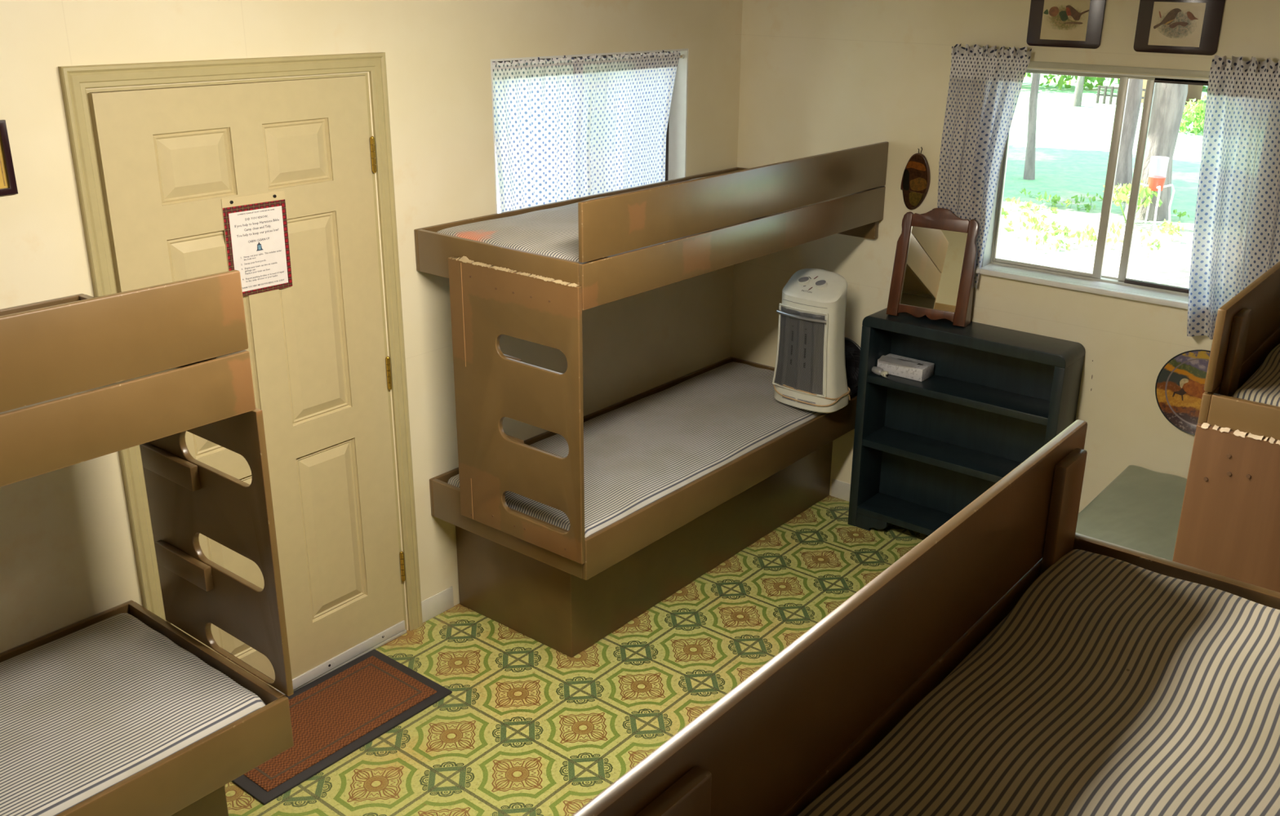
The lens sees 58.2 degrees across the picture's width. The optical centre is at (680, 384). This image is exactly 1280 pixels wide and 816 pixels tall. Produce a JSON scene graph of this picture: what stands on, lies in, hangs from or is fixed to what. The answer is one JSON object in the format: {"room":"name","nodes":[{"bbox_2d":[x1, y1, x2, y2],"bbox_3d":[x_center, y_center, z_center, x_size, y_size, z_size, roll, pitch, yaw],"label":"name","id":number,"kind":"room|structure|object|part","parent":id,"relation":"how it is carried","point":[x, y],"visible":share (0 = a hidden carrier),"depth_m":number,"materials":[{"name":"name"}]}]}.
{"room":"dormitory","nodes":[
{"label":"dormitory","id":0,"kind":"room"},
{"bbox_2d":[0,0,742,653],"bbox_3d":[-1.337,-0.120,3.667,0.140,2.440,5.330,15,24,35],"label":"wall","id":1,"kind":"structure","parent":0,"point":[67,553],"depth_m":3.84,"materials":[{"name":"beige paint"}]},
{"bbox_2d":[0,120,17,195],"bbox_3d":[-1.761,-0.538,2.789,0.012,0.184,0.257,15,24,35],"label":"framed print","id":2,"kind":"object","parent":1,"relation":"attached to","point":[8,186],"visible":1,"depth_m":2.88},
{"bbox_2d":[57,52,422,631],"bbox_3d":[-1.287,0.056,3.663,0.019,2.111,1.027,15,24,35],"label":"trim","id":3,"kind":"structure","parent":1,"relation":"attached to","point":[74,80],"depth_m":3.41,"materials":[{"name":"paint"}]},
{"bbox_2d":[87,75,405,694],"bbox_3d":[-1.274,0.086,3.666,0.118,2.029,0.899,15,24,34],"label":"door","id":4,"kind":"structure","parent":1,"relation":"in","point":[168,158],"depth_m":3.68,"materials":[{"name":"paint"}]},
{"bbox_2d":[221,191,292,297],"bbox_3d":[-1.281,-0.424,3.484,0.006,0.301,0.215,15,23,34],"label":"notice","id":5,"kind":"object","parent":4,"relation":"attached to","point":[255,225],"visible":0.98,"depth_m":3.48,"materials":[{"name":"white paper"}]},
{"bbox_2d":[284,629,406,696],"bbox_3d":[-1.364,1.027,4.052,0.152,0.020,0.882,15,24,35],"label":"threshold","id":6,"kind":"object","parent":1,"relation":"attached to","point":[403,632],"depth_m":4.19,"materials":[{"name":"metal"}]},
{"bbox_2d":[421,586,453,622],"bbox_3d":[-0.944,0.856,4.452,0.004,0.092,0.165,15,24,35],"label":"baseboard","id":7,"kind":"structure","parent":1,"relation":"attached to","point":[442,602],"depth_m":4.45,"materials":[{"name":"wood"}]},
{"bbox_2d":[490,48,688,213],"bbox_3d":[-0.375,-0.911,4.683,0.147,0.850,1.160,15,24,35],"label":"window","id":8,"kind":"structure","parent":1,"relation":"in","point":[676,135],"depth_m":5.04,"materials":[{"name":"white paint"}]},
{"bbox_3d":[-0.418,-0.925,4.713,0.040,0.828,1.144,15,24,35],"label":"frame","id":9,"kind":"part","parent":8,"relation":"part of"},
{"bbox_3d":[-0.337,-1.271,4.531,0.019,0.019,1.142,15,24,35],"label":"curtain rod","id":10,"kind":"object","parent":8,"relation":"attached to","visible":0},
{"bbox_2d":[492,50,679,213],"bbox_3d":[-0.347,-0.961,4.615,0.031,0.711,1.112,15,24,35],"label":"curtain","id":11,"kind":"object","parent":10,"relation":"hanging from","point":[567,128],"visible":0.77,"depth_m":4.53,"materials":[{"name":"fabric"}]},
{"bbox_2d":[224,495,928,815],"bbox_3d":[0.031,1.438,3.076,3.654,0.060,5.330,15,24,35],"label":"floor","id":12,"kind":"structure","parent":0,"point":[526,726],"depth_m":4.04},
{"bbox_2d":[0,270,293,815],"bbox_3d":[-1.908,0.709,2.380,0.786,1.711,1.963,15,24,35],"label":"bunk bed","id":13,"kind":"object","parent":12,"relation":"on","point":[83,377],"visible":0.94,"depth_m":2.65,"materials":[{"name":"brown paint"}]},
{"bbox_3d":[-2.207,0.070,2.396,0.018,0.146,1.945,15,24,35],"label":"rail","id":14,"kind":"part","parent":13,"relation":"part of","materials":[{"name":"brown paint"}]},
{"bbox_3d":[-2.223,0.960,2.709,0.018,0.150,1.945,15,24,35],"label":"rail","id":15,"kind":"part","parent":13,"relation":"part of","materials":[{"name":"brown paint"}]},
{"bbox_3d":[-1.597,0.075,1.901,0.019,0.187,1.945,15,24,35],"label":"guard rail","id":16,"kind":"part","parent":13,"relation":"part of","materials":[{"name":"brown paint"}]},
{"bbox_3d":[-1.600,0.236,1.957,0.019,0.146,1.945,15,24,35],"label":"rail","id":17,"kind":"part","parent":13,"relation":"part of","materials":[{"name":"brown paint"}]},
{"bbox_2d":[0,613,266,815],"bbox_3d":[-1.919,1.017,2.486,0.723,0.140,1.885,15,24,35],"label":"mattress","id":18,"kind":"object","parent":13,"relation":"on","point":[84,711],"visible":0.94,"depth_m":2.89,"materials":[{"name":"white fabric"}]},
{"bbox_3d":[-1.616,1.125,2.270,0.019,0.150,1.945,15,24,35],"label":"rail","id":19,"kind":"part","parent":13,"relation":"part of","materials":[{"name":"brown paint"}]},
{"bbox_3d":[-1.238,0.371,3.016,0.594,0.788,0.018,15,24,35],"label":"ladder panel","id":20,"kind":"part","parent":13,"relation":"part of","materials":[{"name":"brown paint"}]},
{"bbox_2d":[231,648,452,804],"bbox_3d":[-1.184,1.114,3.823,0.424,0.013,0.739,15,24,35],"label":"door mat","id":21,"kind":"object","parent":12,"relation":"on","point":[333,716],"visible":0.7,"depth_m":3.84,"materials":[{"name":"brown fabric"}]},
{"bbox_2d":[413,142,888,657],"bbox_3d":[-0.033,-0.066,4.679,0.786,1.711,1.963,15,24,35],"label":"bunk bed","id":22,"kind":"object","parent":12,"relation":"on","point":[563,590],"visible":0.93,"depth_m":4.08,"materials":[{"name":"brown paint"}]},
{"bbox_3d":[-0.551,0.087,3.858,0.594,0.955,0.018,15,24,35],"label":"ladder panel","id":23,"kind":"part","parent":22,"relation":"part of","materials":[{"name":"brown paint"}]},
{"bbox_3d":[-0.321,-0.709,4.710,0.018,0.146,1.943,15,24,35],"label":"rail","id":24,"kind":"part","parent":22,"relation":"part of","materials":[{"name":"brown paint"}]},
{"bbox_3d":[-0.337,0.180,5.023,0.018,0.150,1.943,15,24,35],"label":"rail","id":25,"kind":"part","parent":22,"relation":"part of","materials":[{"name":"brown paint"}]},
{"bbox_2d":[436,177,846,263],"bbox_3d":[-0.018,-0.650,4.484,0.723,0.135,1.877,15,24,35],"label":"mattress","id":26,"kind":"object","parent":22,"relation":"on","point":[552,232],"visible":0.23,"depth_m":3.92,"materials":[{"name":"white fabric"}]},
{"bbox_2d":[447,361,855,537],"bbox_3d":[-0.034,0.238,4.796,0.723,0.141,1.877,15,24,35],"label":"mattress","id":27,"kind":"object","parent":22,"relation":"on","point":[640,452],"visible":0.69,"depth_m":4.65,"materials":[{"name":"white fabric"}]},
{"bbox_2d":[772,268,850,413],"bbox_3d":[0.573,-0.195,4.956,0.326,0.581,0.224,15,24,35],"label":"space heater","id":28,"kind":"object","parent":27,"relation":"on","point":[811,372],"visible":1,"depth_m":4.90,"materials":[{"name":"white plastic"}]},
{"bbox_2d":[772,303,828,397],"bbox_3d":[0.517,-0.143,4.913,0.276,0.364,0.052,15,24,35],"label":"grille","id":29,"kind":"object","parent":28,"relation":"attached to","point":[802,369],"depth_m":4.90,"materials":[{"name":"grey plastic"}]},
{"bbox_3d":[0.529,-0.440,4.906,0.053,0.038,0.050,15,24,35],"label":"knob","id":30,"kind":"part","parent":28,"relation":"part of","materials":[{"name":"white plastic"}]},
{"bbox_3d":[0.570,0.018,5.031,0.325,0.083,0.221,15,24,35],"label":"power cord","id":31,"kind":"part","parent":28,"relation":"part of","materials":[{"name":"white plastic"}]},
{"bbox_3d":[0.596,-0.422,4.858,0.053,0.038,0.050,15,24,35],"label":"knob","id":32,"kind":"part","parent":28,"relation":"part of","materials":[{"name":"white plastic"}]},
{"bbox_2d":[844,337,860,395],"bbox_3d":[0.744,-0.098,5.197,0.248,0.250,0.130,15,24,35],"label":"desk fan","id":33,"kind":"object","parent":27,"relation":"on","point":[852,350],"visible":0.25,"depth_m":5.14,"materials":[{"name":"black plastic"}]},
{"bbox_3d":[0.270,0.346,4.583,0.019,0.150,1.943,15,24,35],"label":"rail","id":34,"kind":"part","parent":22,"relation":"part of","materials":[{"name":"brown paint"}]},
{"bbox_3d":[0.286,-0.544,4.270,0.019,0.146,1.943,15,24,35],"label":"rail","id":35,"kind":"part","parent":22,"relation":"part of","materials":[{"name":"brown paint"}]},
{"bbox_3d":[0.289,-0.705,4.214,0.019,0.187,1.943,15,24,35],"label":"guard rail","id":36,"kind":"part","parent":22,"relation":"part of","materials":[{"name":"brown paint"}]},
{"bbox_2d":[571,419,1279,815],"bbox_3d":[0.328,1.188,1.132,0.786,1.711,1.962,15,24,35],"label":"bunk bed","id":37,"kind":"object","parent":12,"relation":"on","point":[771,745],"visible":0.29,"depth_m":1.32,"materials":[{"name":"brown paint"}]},
{"bbox_3d":[0.029,0.550,1.149,0.019,0.146,1.944,15,24,35],"label":"rail","id":38,"kind":"part","parent":37,"relation":"part of","materials":[{"name":"brown paint"}]},
{"bbox_2d":[796,549,1279,815],"bbox_3d":[0.327,0.611,0.917,0.731,0.134,1.866,15,24,35],"label":"mattress","id":39,"kind":"object","parent":37,"relation":"on","point":[1111,686],"visible":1,"depth_m":1.36,"materials":[{"name":"fabric"}]},
{"bbox_2d":[848,307,1084,535],"bbox_3d":[1.198,0.242,4.939,0.894,1.000,0.219,15,24,35],"label":"bookcase","id":40,"kind":"object","parent":12,"relation":"on","point":[923,451],"visible":0.64,"depth_m":4.97,"materials":[{"name":"green paint"}]},
{"bbox_3d":[0.860,0.173,5.191,0.042,0.952,0.219,15,24,35],"label":"panel","id":41,"kind":"part","parent":40,"relation":"part of","materials":[{"name":"green paint"}]},
{"bbox_2d":[871,366,888,377],"bbox_3d":[0.871,-0.054,5.004,0.035,0.035,0.093,-12,23,-32],"label":"plug","id":42,"kind":"object","parent":40,"relation":"on","point":[877,371],"visible":1,"depth_m":4.99,"materials":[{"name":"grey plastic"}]},
{"bbox_2d":[871,366,883,375],"bbox_3d":[0.862,-0.058,5.016,0.035,0.035,0.062,-12,23,-32],"label":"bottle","id":43,"kind":"object","parent":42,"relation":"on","point":[877,371],"depth_m":5.00,"materials":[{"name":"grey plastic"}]},
{"bbox_2d":[876,353,934,382],"bbox_3d":[0.985,-0.078,5.028,0.218,0.066,0.118,15,24,35],"label":"tissue box","id":44,"kind":"object","parent":40,"relation":"on","point":[896,365],"visible":0.99,"depth_m":4.99,"materials":[{"name":"white cardboard"}]},
{"bbox_3d":[1.188,0.635,5.074,0.814,0.033,0.206,15,24,35],"label":"shelf","id":45,"kind":"part","parent":40,"relation":"part of","materials":[{"name":"green paint"}]},
{"bbox_2d":[886,208,979,327],"bbox_3d":[1.066,-0.501,4.828,0.345,0.468,0.116,12,22,29],"label":"mirror","id":46,"kind":"object","parent":40,"relation":"on","point":[933,277],"visible":1,"depth_m":4.82,"materials":[{"name":"brown wood"}]},
{"bbox_3d":[1.065,-0.484,4.833,0.247,0.331,0.073,12,22,29],"label":"glass","id":47,"kind":"part","parent":46,"relation":"part of","materials":[{"name":"white mirror"}]},
{"bbox_3d":[1.090,-0.691,4.798,0.244,0.090,0.035,12,22,29],"label":"rail","id":48,"kind":"part","parent":46,"relation":"part of","materials":[{"name":"brown wood"}]},
{"bbox_3d":[1.194,0.321,4.964,0.814,0.033,0.206,15,24,35],"label":"shelf","id":49,"kind":"part","parent":40,"relation":"part of","materials":[{"name":"green paint"}]},
{"bbox_3d":[1.199,0.037,4.864,0.814,0.033,0.206,15,24,35],"label":"shelf","id":50,"kind":"part","parent":40,"relation":"part of","materials":[{"name":"green paint"}]},
{"bbox_3d":[1.260,0.206,5.013,0.814,0.900,0.010,15,24,35],"label":"panel","id":51,"kind":"part","parent":40,"relation":"part of","materials":[{"name":"green paint"}]},
{"bbox_3d":[1.534,0.357,4.703,0.042,0.952,0.219,15,24,35],"label":"panel","id":52,"kind":"part","parent":40,"relation":"part of","materials":[{"name":"green paint"}]},
{"bbox_2d":[1172,261,1279,592],"bbox_3d":[2.017,0.490,3.204,0.786,1.711,1.949,15,24,35],"label":"bunk bed","id":53,"kind":"object","parent":12,"relation":"on","point":[1229,523],"visible":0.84,"depth_m":2.50,"materials":[{"name":"brown paint"}]},
{"bbox_3d":[1.356,0.601,2.495,0.594,0.955,0.018,15,24,35],"label":"ladder panel","id":54,"kind":"part","parent":53,"relation":"part of","materials":[{"name":"brown paint"}]},
{"bbox_3d":[1.730,-0.153,3.234,0.019,0.146,1.929,15,24,35],"label":"rail","id":55,"kind":"part","parent":53,"relation":"part of","materials":[{"name":"brown paint"}]},
{"bbox_3d":[1.733,-0.314,3.178,0.019,0.187,1.929,15,24,35],"label":"guard rail","id":56,"kind":"part","parent":53,"relation":"part of","materials":[{"name":"brown paint"}]},
{"bbox_2d":[1231,343,1279,406],"bbox_3d":[2.035,-0.099,3.003,0.723,0.147,1.865,15,24,35],"label":"mattress","id":57,"kind":"object","parent":53,"relation":"on","point":[1263,386],"visible":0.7,"depth_m":2.53,"materials":[{"name":"fabric"}]},
{"bbox_3d":[1.454,0.933,3.833,0.590,0.440,1.880,15,24,35],"label":"bed","id":58,"kind":"object","parent":12,"relation":"on","visible":0,"materials":[{"name":"green fabric"}]},
{"bbox_2d":[1075,465,1186,560],"bbox_3d":[1.461,0.668,3.743,0.624,0.117,1.902,15,24,35],"label":"mattress","id":59,"kind":"object","parent":58,"relation":"on","point":[1140,510],"visible":0.21,"depth_m":4.16,"materials":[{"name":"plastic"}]},
{"bbox_2d":[730,0,1279,513],"bbox_3d":[1.695,-0.382,4.567,3.514,2.440,0.140,15,24,35],"label":"wall","id":60,"kind":"structure","parent":0,"point":[818,77],"depth_m":4.79,"materials":[{"name":"beige paint"}]},
{"bbox_2d":[831,478,850,502],"bbox_3d":[1.819,0.795,4.766,2.750,0.092,0.004,15,24,35],"label":"baseboard","id":61,"kind":"structure","parent":60,"relation":"attached to","point":[840,490],"depth_m":5.52,"materials":[{"name":"wood"}]},
{"bbox_2d":[900,146,930,209],"bbox_3d":[0.997,-0.871,4.864,0.129,0.268,0.018,15,24,35],"label":"wooden plaque","id":62,"kind":"object","parent":60,"relation":"attached to","point":[916,179],"visible":1,"depth_m":4.86,"materials":[{"name":"brown wood"}]},
{"bbox_2d":[902,155,927,208],"bbox_3d":[0.993,-0.857,4.862,0.114,0.227,0.002,15,24,35],"label":"painting","id":63,"kind":"object","parent":62,"relation":"attached to","point":[915,173],"depth_m":4.86},
{"bbox_2d":[1026,0,1106,48],"bbox_3d":[1.452,-1.384,4.325,0.284,0.221,0.011,15,24,35],"label":"framed bird print","id":64,"kind":"object","parent":60,"relation":"attached to","point":[1069,24],"visible":1,"depth_m":4.33,"materials":[{"name":"paper"}]},
{"bbox_2d":[951,57,1209,78],"bbox_3d":[1.702,-1.143,4.187,1.528,0.024,0.036,15,24,35],"label":"curtain rod","id":65,"kind":"object","parent":60,"relation":"attached to","point":[1108,68],"visible":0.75,"depth_m":4.22,"materials":[{"name":"metal"}]},
{"bbox_2d":[937,44,1031,289],"bbox_3d":[1.201,-0.868,4.658,0.355,0.980,0.079,15,24,35],"label":"curtain","id":66,"kind":"object","parent":65,"relation":"hanging from","point":[985,84],"visible":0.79,"depth_m":4.61,"materials":[{"name":"fabric"}]},
{"bbox_2d":[1186,55,1279,339],"bbox_3d":[2.075,-0.615,4.009,0.573,1.004,0.065,15,24,35],"label":"curtain","id":67,"kind":"object","parent":65,"relation":"hanging from","point":[1236,237],"visible":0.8,"depth_m":4.06,"materials":[{"name":"fabric"}]},
{"bbox_2d":[975,68,1208,309],"bbox_3d":[1.683,-0.765,4.416,1.014,0.831,0.162,15,24,35],"label":"window","id":68,"kind":"structure","parent":60,"relation":"in","point":[1095,282],"depth_m":4.50,"materials":[{"name":"white paint"}]},
{"bbox_3d":[1.500,-0.846,4.603,0.412,0.760,0.002,15,24,35],"label":"pane","id":69,"kind":"part","parent":68,"relation":"part of","materials":[{"name":"clear glass"}]},
{"bbox_3d":[1.511,-0.842,4.596,0.454,0.786,0.014,15,24,35],"label":"sliding sash","id":70,"kind":"part","parent":68,"relation":"part of","materials":[{"name":"glass"}]},
{"bbox_3d":[1.663,-0.379,4.535,1.014,0.023,0.120,15,24,35],"label":"sill","id":71,"kind":"part","parent":68,"relation":"part of","materials":[{"name":"white paint"}]},
{"bbox_3d":[1.928,-0.736,4.315,0.450,0.786,0.014,15,24,35],"label":"fixed sash","id":72,"kind":"part","parent":68,"relation":"part of","materials":[{"name":"glass"}]},
{"bbox_2d":[1133,0,1225,55],"bbox_3d":[1.776,-1.294,4.092,0.288,0.222,0.011,15,24,35],"label":"framed bird print","id":73,"kind":"object","parent":60,"relation":"attached to","point":[1185,27],"visible":1,"depth_m":4.09,"materials":[{"name":"paper"}]},
{"bbox_2d":[1155,350,1210,435],"bbox_3d":[1.984,0.034,4.364,0.342,0.342,0.014,15,24,35],"label":"decorative plate","id":74,"kind":"object","parent":60,"relation":"attached to","point":[1180,383],"visible":0.56,"depth_m":4.41,"materials":[{"name":"multicoloured ceramic"}]},
{"label":"outside","id":75,"kind":"structure","parent":0,"visible":0},
{"bbox_2d":[494,72,1208,288],"bbox_3d":[23.842,-11.541,42.772,130.000,0.200,89.840,15,24,35],"label":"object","id":76,"kind":"structure","parent":75,"point":[1073,146],"depth_m":16.96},
{"bbox_2d":[1022,73,1040,180],"bbox_3d":[5.384,-6.511,16.628,5.410,7.075,5.349,15,24,35],"label":"tree","id":77,"kind":"object","parent":76,"relation":"on","point":[1029,164],"visible":0.67,"depth_m":17.42,"materials":[{"name":"grey plant"}]},
{"bbox_2d":[1026,73,1114,90],"bbox_3d":[11.533,-10.141,33.181,3.668,3.424,3.553,-9,22,-27],"label":"bush","id":78,"kind":"object","parent":76,"relation":"on","point":[1100,80],"visible":0.06,"depth_m":33.41,"materials":[{"name":"green plant"}]},
{"bbox_2d":[1071,75,1084,106],"bbox_3d":[10.028,-11.551,27.294,6.803,9.667,6.518,15,24,35],"label":"tree","id":79,"kind":"object","parent":76,"relation":"on","point":[1077,101],"visible":0.27,"depth_m":28.48,"materials":[{"name":"grey plant"}]},
{"bbox_2d":[1000,188,1189,257],"bbox_3d":[4.804,-1.977,13.937,2.452,0.294,4.595,10,21,23],"label":"weeds","id":80,"kind":"object","parent":76,"relation":"on","point":[1171,228],"visible":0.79,"depth_m":13.55,"materials":[{"name":"green plant"}]},
{"bbox_2d":[1095,85,1155,106],"bbox_3d":[11.246,-7.288,29.065,1.400,0.440,0.090,15,24,35],"label":"wooden railing","id":81,"kind":"object","parent":76,"relation":"on","point":[1111,95],"visible":0.37,"depth_m":29.28,"materials":[{"name":"grey wood"}]},
{"bbox_3d":[10.721,-7.431,29.445,0.040,0.440,0.090,15,24,35],"label":"post","id":82,"kind":"part","parent":81,"relation":"part of","materials":[{"name":"grey wood"}]},
{"bbox_3d":[10.854,-7.395,29.349,0.040,0.440,0.090,15,24,35],"label":"post","id":83,"kind":"part","parent":81,"relation":"part of","materials":[{"name":"grey wood"}]},
{"bbox_3d":[10.987,-7.359,29.252,0.040,0.440,0.090,15,24,35],"label":"post","id":84,"kind":"part","parent":81,"relation":"part of","materials":[{"name":"grey wood"}]},
{"bbox_3d":[11.246,-7.281,29.067,1.400,0.050,0.050,15,24,35],"label":"rail","id":85,"kind":"part","parent":81,"relation":"part of","materials":[{"name":"grey wood"}]},
{"bbox_3d":[11.249,-7.463,29.003,1.400,0.050,0.050,15,24,35],"label":"rail","id":86,"kind":"part","parent":81,"relation":"part of","materials":[{"name":"grey wood"}]},
{"bbox_2d":[1111,79,1142,203],"bbox_3d":[6.166,-6.635,15.064,6.206,8.397,6.404,15,24,35],"label":"tree","id":87,"kind":"object","parent":76,"relation":"on","point":[1124,168],"visible":0.4,"depth_m":15.70,"materials":[{"name":"grey plant"}]},
{"bbox_2d":[1102,179,1162,222],"bbox_3d":[5.630,-2.287,14.399,0.740,0.553,0.743,15,24,35],"label":"shrub","id":88,"kind":"object","parent":76,"relation":"on","point":[1124,192],"visible":0.58,"depth_m":14.19,"materials":[{"name":"green plant"}]},
{"bbox_2d":[1123,82,1187,221],"bbox_3d":[6.167,-6.524,13.361,7.295,9.332,7.387,15,24,35],"label":"tree","id":89,"kind":"object","parent":76,"relation":"on","point":[1169,100],"visible":0.48,"depth_m":14.50,"materials":[{"name":"grey plant"}]},
{"bbox_2d":[1140,175,1174,231],"bbox_3d":[5.849,-2.363,14.154,0.364,0.862,0.365,-13,24,-34],"label":"chair","id":90,"kind":"object","parent":76,"relation":"on","point":[1155,183],"visible":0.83,"depth_m":14.07,"materials":[{"name":"plastic"}]},
{"bbox_3d":[5.872,-2.267,14.360,0.026,0.544,0.176,4,20,8],"label":"leg","id":91,"kind":"part","parent":90,"relation":"part of","materials":[{"name":"white plastic"}]},
{"bbox_3d":[5.821,-2.160,14.053,0.026,0.544,0.176,4,20,8],"label":"leg","id":92,"kind":"part","parent":90,"relation":"part of","materials":[{"name":"white plastic"}]},
{"bbox_3d":[6.009,-2.202,14.184,0.176,0.544,0.026,4,20,8],"label":"leg","id":93,"kind":"part","parent":90,"relation":"part of","materials":[{"name":"white plastic"}]},
{"bbox_2d":[1141,80,1203,104],"bbox_3d":[12.924,-8.469,29.933,1.350,2.150,2.400,15,24,35],"label":"wooden shed","id":94,"kind":"object","parent":76,"relation":"on","point":[1194,91],"visible":0.02,"depth_m":29.93,"materials":[{"name":"beige wood"}]},
{"bbox_2d":[1178,93,1206,135],"bbox_3d":[10.921,-5.493,23.653,1.471,0.938,1.489,15,24,35],"label":"bush","id":95,"kind":"object","parent":76,"relation":"on","point":[1197,117],"visible":0.38,"depth_m":23.48,"materials":[{"name":"green plant"}]}
]}

